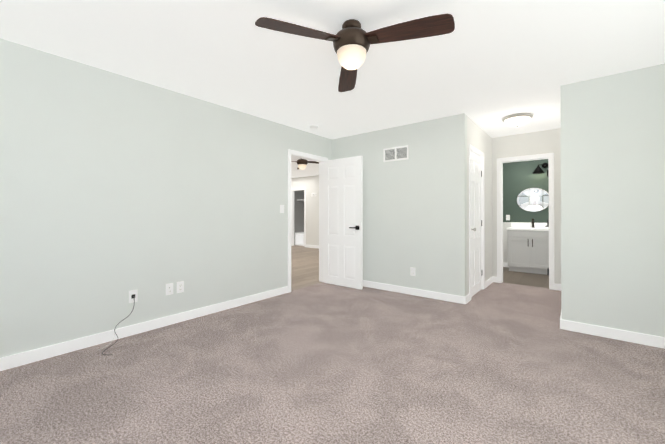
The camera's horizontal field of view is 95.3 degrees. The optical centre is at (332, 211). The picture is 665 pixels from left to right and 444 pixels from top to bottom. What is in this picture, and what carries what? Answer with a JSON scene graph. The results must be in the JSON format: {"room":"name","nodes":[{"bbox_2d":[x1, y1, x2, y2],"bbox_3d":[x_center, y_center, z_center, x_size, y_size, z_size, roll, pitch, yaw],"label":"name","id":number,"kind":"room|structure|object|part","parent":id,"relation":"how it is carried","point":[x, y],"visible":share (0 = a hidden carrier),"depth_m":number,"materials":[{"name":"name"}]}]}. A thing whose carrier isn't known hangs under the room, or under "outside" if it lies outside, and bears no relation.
{"room":"empty bedroom","nodes":[
{"label":"empty bedroom","id":0,"kind":"room"},
{"bbox_2d":[0,38,331,357],"bbox_3d":[-0.496,-0.041,4.730,0.120,2.440,8.640,0,0,39],"label":"wall","id":1,"kind":"structure","parent":0,"point":[115,188],"depth_m":2.82,"materials":[{"name":"grey paint"}]},
{"bbox_2d":[129,289,137,302],"bbox_3d":[-1.894,0.802,2.884,0.008,0.116,0.072,0,0,39],"label":"outlet plate","id":2,"kind":"object","parent":1,"relation":"attached to","point":[132,293],"visible":1,"depth_m":2.88,"materials":[{"name":"white plastic"}]},
{"bbox_2d":[102,296,134,354],"bbox_3d":[-1.876,0.979,2.661,0.117,0.361,0.440,0,0,-10],"label":"cord","id":3,"kind":"object","parent":2,"relation":"attached to","point":[114,331],"visible":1,"depth_m":2.69,"materials":[{"name":"plastic"}]},
{"bbox_2d":[0,286,287,370],"bbox_3d":[-1.855,1.120,2.928,0.013,0.095,3.842,0,0,39],"label":"baseboard","id":4,"kind":"structure","parent":1,"relation":"attached to","point":[23,358],"depth_m":2.80,"materials":[{"name":"white wood"}]},
{"bbox_2d":[166,283,172,294],"bbox_3d":[-1.687,0.799,3.141,0.010,0.116,0.072,0,0,39],"label":"electrical outlet","id":5,"kind":"object","parent":1,"relation":"attached to","point":[169,288],"visible":1,"depth_m":3.14,"materials":[{"name":"white plastic"}]},
{"bbox_2d":[177,281,183,292],"bbox_3d":[-1.618,0.799,3.227,0.010,0.116,0.072,0,0,39],"label":"electrical outlet","id":6,"kind":"object","parent":1,"relation":"attached to","point":[180,287],"visible":1,"depth_m":3.23,"materials":[{"name":"white plastic"}]},
{"bbox_2d":[280,205,283,212],"bbox_3d":[-0.721,-0.043,4.346,0.011,0.116,0.072,0,0,39],"label":"bedroom light switch","id":7,"kind":"object","parent":1,"relation":"attached to","point":[281,208],"visible":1,"depth_m":4.34,"materials":[{"name":"white plastic"}]},
{"bbox_2d":[288,149,327,292],"bbox_3d":[-0.418,0.132,4.826,0.148,2.096,0.902,0,0,39],"label":"door frame","id":8,"kind":"structure","parent":1,"relation":"attached to","point":[306,156],"depth_m":4.86,"materials":[{"name":"white wood"}]},
{"bbox_2d":[323,156,362,289],"bbox_3d":[0.149,0.162,4.831,0.765,2.020,0.139,0,0,39],"label":"bedroom door","id":9,"kind":"structure","parent":1,"relation":"in","point":[342,221],"depth_m":4.79,"materials":[{"name":"white wood"}]},
{"bbox_2d":[294,190,302,244],"bbox_3d":[-1.355,0.003,11.369,0.120,2.440,0.630,0,0,39],"label":"wall","id":10,"kind":"structure","parent":0,"point":[298,213],"depth_m":11.37,"materials":[{"name":"grey paint"}]},
{"bbox_2d":[303,190,303,231],"bbox_3d":[-0.700,0.003,11.322,1.700,2.440,0.120,0,0,39],"label":"wall","id":11,"kind":"structure","parent":0,"point":[303,211],"depth_m":11.57,"materials":[{"name":"grey paint"}]},
{"bbox_2d":[291,175,318,245],"bbox_3d":[-0.601,-0.004,10.281,7.000,2.440,0.120,0,0,39],"label":"wall","id":12,"kind":"structure","parent":0,"point":[310,184],"depth_m":10.30,"materials":[{"name":"beige paint"}]},
{"bbox_2d":[291,188,305,246],"bbox_3d":[-1.181,0.196,10.738,0.752,2.046,0.135,0,0,39],"label":"door frame","id":13,"kind":"structure","parent":12,"relation":"attached to","point":[292,214],"depth_m":10.88,"materials":[{"name":"white wood"}]},
{"bbox_2d":[305,245,318,248],"bbox_3d":[0.577,1.162,9.241,3.870,0.095,0.013,0,0,39],"label":"baseboard","id":14,"kind":"structure","parent":12,"relation":"attached to","point":[312,246],"depth_m":10.23,"materials":[{"name":"white wood"}]},
{"bbox_2d":[291,245,321,290],"bbox_3d":[-2.991,1.246,7.229,7.090,0.100,9.420,0,0,39],"label":"floor","id":15,"kind":"structure","parent":0,"point":[304,266],"depth_m":6.50,"materials":[{"name":"brown wood"}]},
{"bbox_2d":[295,232,303,245],"bbox_3d":[-0.910,0.992,11.118,0.860,0.460,0.448,0,0,39],"label":"bench","id":16,"kind":"object","parent":15,"relation":"on","point":[299,238],"visible":0.35,"depth_m":11.27,"materials":[{"name":"white"}]},
{"bbox_2d":[0,282,664,443],"bbox_3d":[0.653,1.215,2.553,4.450,0.100,6.700,0,0,39],"label":"floor carpet","id":17,"kind":"object","parent":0,"point":[491,363],"visible":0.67,"depth_m":2.09,"materials":[{"name":"grey carpet"}]},
{"bbox_2d":[0,0,664,177],"bbox_3d":[-1.257,-1.313,5.851,11.540,0.120,9.420,0,0,39],"label":"ceiling","id":18,"kind":"structure","parent":0,"point":[486,66],"depth_m":2.43,"materials":[{"name":"white paint"}]},
{"bbox_2d":[291,158,318,169],"bbox_3d":[-0.697,-1.097,6.705,1.161,0.302,1.116,0,0,39],"label":"ceiling fan","id":19,"kind":"object","parent":18,"relation":"hanging from","point":[302,164],"visible":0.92,"depth_m":6.72,"materials":[{"name":"brown metal"}]},
{"bbox_2d":[309,125,317,129],"bbox_3d":[-0.277,-1.244,4.484,0.128,0.036,0.128,0,0,39],"label":"smoke detector","id":20,"kind":"object","parent":18,"relation":"attached to","point":[313,127],"visible":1,"depth_m":4.45,"materials":[{"name":"white plastic"}]},
{"bbox_2d":[255,13,454,91],"bbox_3d":[0.178,-1.128,1.974,1.110,0.302,1.163,0,0,39],"label":"fan","id":21,"kind":"object","parent":18,"relation":"hanging from","point":[352,40],"visible":1,"depth_m":1.95,"materials":[{"name":"brown wood"}]},
{"bbox_3d":[-0.192,-1.122,1.883,0.570,0.007,0.153,-7,15,-31],"label":"blade","id":22,"kind":"part","parent":21,"relation":"part of","materials":[{"name":"brown wood"}]},
{"bbox_3d":[0.129,-1.118,2.443,0.153,0.007,0.570,-12,-6,-2],"label":"blade","id":23,"kind":"part","parent":21,"relation":"part of","materials":[{"name":"brown wood"}]},
{"bbox_3d":[0.455,-1.122,1.885,0.570,0.007,0.153,7,-9,29],"label":"blade","id":24,"kind":"part","parent":21,"relation":"part of","materials":[{"name":"brown wood"}]},
{"bbox_2d":[502,113,532,126],"bbox_3d":[2.466,-1.200,4.049,0.360,0.130,0.360,0,0,39],"label":"light","id":25,"kind":"object","parent":18,"relation":"in","point":[517,119],"visible":1,"depth_m":3.95,"materials":[{"name":"white glass"}]},
{"bbox_3d":[2.466,-1.194,4.049,0.300,0.078,0.300,0,0,39],"label":"glass","id":26,"kind":"part","parent":25,"relation":"part of","materials":[{"name":"white glass"}]},
{"bbox_2d":[332,113,467,296],"bbox_3d":[0.876,-0.042,4.601,2.180,2.440,0.120,0,0,39],"label":"wall","id":27,"kind":"structure","parent":0,"point":[415,210],"depth_m":4.27,"materials":[{"name":"grey paint"}]},
{"bbox_2d":[384,145,408,161],"bbox_3d":[0.933,-0.857,4.478,0.400,0.200,0.010,0,0,39],"label":"air vent","id":28,"kind":"object","parent":27,"relation":"in","point":[397,153],"visible":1,"depth_m":4.47,"materials":[{"name":"white plastic"}]},
{"bbox_2d":[410,267,414,275],"bbox_3d":[1.139,0.847,4.301,0.072,0.116,0.010,0,0,39],"label":"electrical outlet","id":29,"kind":"object","parent":27,"relation":"attached to","point":[412,271],"visible":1,"depth_m":4.30,"materials":[{"name":"white plastic"}]},
{"bbox_2d":[363,280,467,303],"bbox_3d":[0.831,1.131,4.527,2.193,0.095,0.040,0,0,39],"label":"baseboard","id":30,"kind":"structure","parent":27,"relation":"attached to","point":[412,291],"depth_m":4.24,"materials":[{"name":"white wood"}]},
{"bbox_2d":[467,116,491,293],"bbox_3d":[2.186,-0.042,4.587,0.120,2.440,1.500,0,0,39],"label":"wall","id":31,"kind":"structure","parent":0,"point":[479,138],"depth_m":4.77,"materials":[{"name":"beige paint"}]},
{"bbox_2d":[471,152,481,296],"bbox_3d":[2.040,0.169,4.360,0.179,2.000,0.685,0,0,39],"label":"closet door","id":32,"kind":"structure","parent":31,"relation":"in","point":[476,258],"depth_m":4.37,"materials":[{"name":"white wood"}]},
{"bbox_2d":[469,144,484,300],"bbox_3d":[2.017,0.139,4.376,0.148,2.076,0.812,0,0,39],"label":"door frame","id":33,"kind":"structure","parent":31,"relation":"attached to","point":[473,149],"depth_m":4.60,"materials":[{"name":"white wood"}]},
{"bbox_2d":[503,267,548,287],"bbox_3d":[3.605,1.239,6.223,4.450,0.100,2.720,0,0,39],"label":"floor","id":34,"kind":"structure","parent":0,"point":[528,279],"depth_m":5.40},
{"bbox_2d":[507,218,548,274],"bbox_3d":[3.962,0.658,6.025,0.800,1.060,0.577,0,0,39],"label":"bathroom vanity","id":35,"kind":"object","parent":34,"relation":"on","point":[528,247],"visible":0.67,"depth_m":5.88,"materials":[{"name":"grey wood"}]},
{"bbox_2d":[503,159,548,262],"bbox_3d":[4.230,-0.030,6.267,2.320,2.440,0.120,0,0,39],"label":"wall","id":36,"kind":"structure","parent":0,"point":[518,177],"depth_m":6.42,"materials":[{"name":"green paint"}]},
{"bbox_2d":[517,188,548,211],"bbox_3d":[4.141,-0.251,6.253,0.592,0.497,0.013,0,0,39],"label":"bathroom mirror","id":37,"kind":"object","parent":36,"relation":"attached to","point":[532,199],"visible":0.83,"depth_m":6.25,"materials":[{"name":"white mirror"}]},
{"bbox_2d":[532,163,547,173],"bbox_3d":[4.161,-0.887,6.085,0.263,0.220,0.256,0,0,39],"label":"sconce","id":38,"kind":"object","parent":36,"relation":"attached to","point":[538,170],"visible":0.98,"depth_m":6.06,"materials":[{"name":"black metal"}]},
{"bbox_2d":[492,128,560,283],"bbox_3d":[2.530,-0.037,5.350,3.820,2.440,0.120,0,0,39],"label":"wall","id":39,"kind":"structure","parent":0,"point":[536,143],"depth_m":4.76,"materials":[{"name":"beige paint"}]},
{"bbox_2d":[485,276,560,290],"bbox_3d":[2.901,1.131,4.582,0.990,0.095,0.600,0,0,39],"label":"baseboard","id":40,"kind":"structure","parent":39,"relation":"attached to","point":[492,279],"depth_m":4.79,"materials":[{"name":"white wood"}]},
{"bbox_2d":[497,153,553,289],"bbox_3d":[3.099,0.142,4.891,0.772,2.076,0.148,0,0,39],"label":"door frame","id":41,"kind":"structure","parent":39,"relation":"attached to","point":[548,156],"depth_m":4.89,"materials":[{"name":"white wood"}]},
{"bbox_2d":[545,170,548,274],"bbox_3d":[3.565,0.173,4.982,0.146,2.000,0.706,0,0,39],"label":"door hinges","id":42,"kind":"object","parent":39,"relation":"in","point":[547,225],"depth_m":4.71,"materials":[{"name":"black metal"}]},
{"bbox_2d":[560,63,664,336],"bbox_3d":[2.815,-0.054,2.696,1.250,2.440,0.120,0,0,39],"label":"wall","id":43,"kind":"structure","parent":0,"point":[612,200],"depth_m":2.79,"materials":[{"name":"grey paint"}]},
{"bbox_2d":[560,315,563,328],"bbox_3d":[2.874,1.126,3.767,0.016,0.095,1.903,0,0,39],"label":"baseboard","id":44,"kind":"structure","parent":43,"relation":"attached to","point":[561,321],"depth_m":3.02,"materials":[{"name":"white wood"}]},
{"bbox_2d":[564,320,664,348],"bbox_3d":[2.714,1.118,2.683,1.080,0.095,0.013,0,0,39],"label":"baseboard","id":45,"kind":"structure","parent":43,"relation":"attached to","point":[634,337],"depth_m":2.77,"materials":[{"name":"white wood"}]}
]}

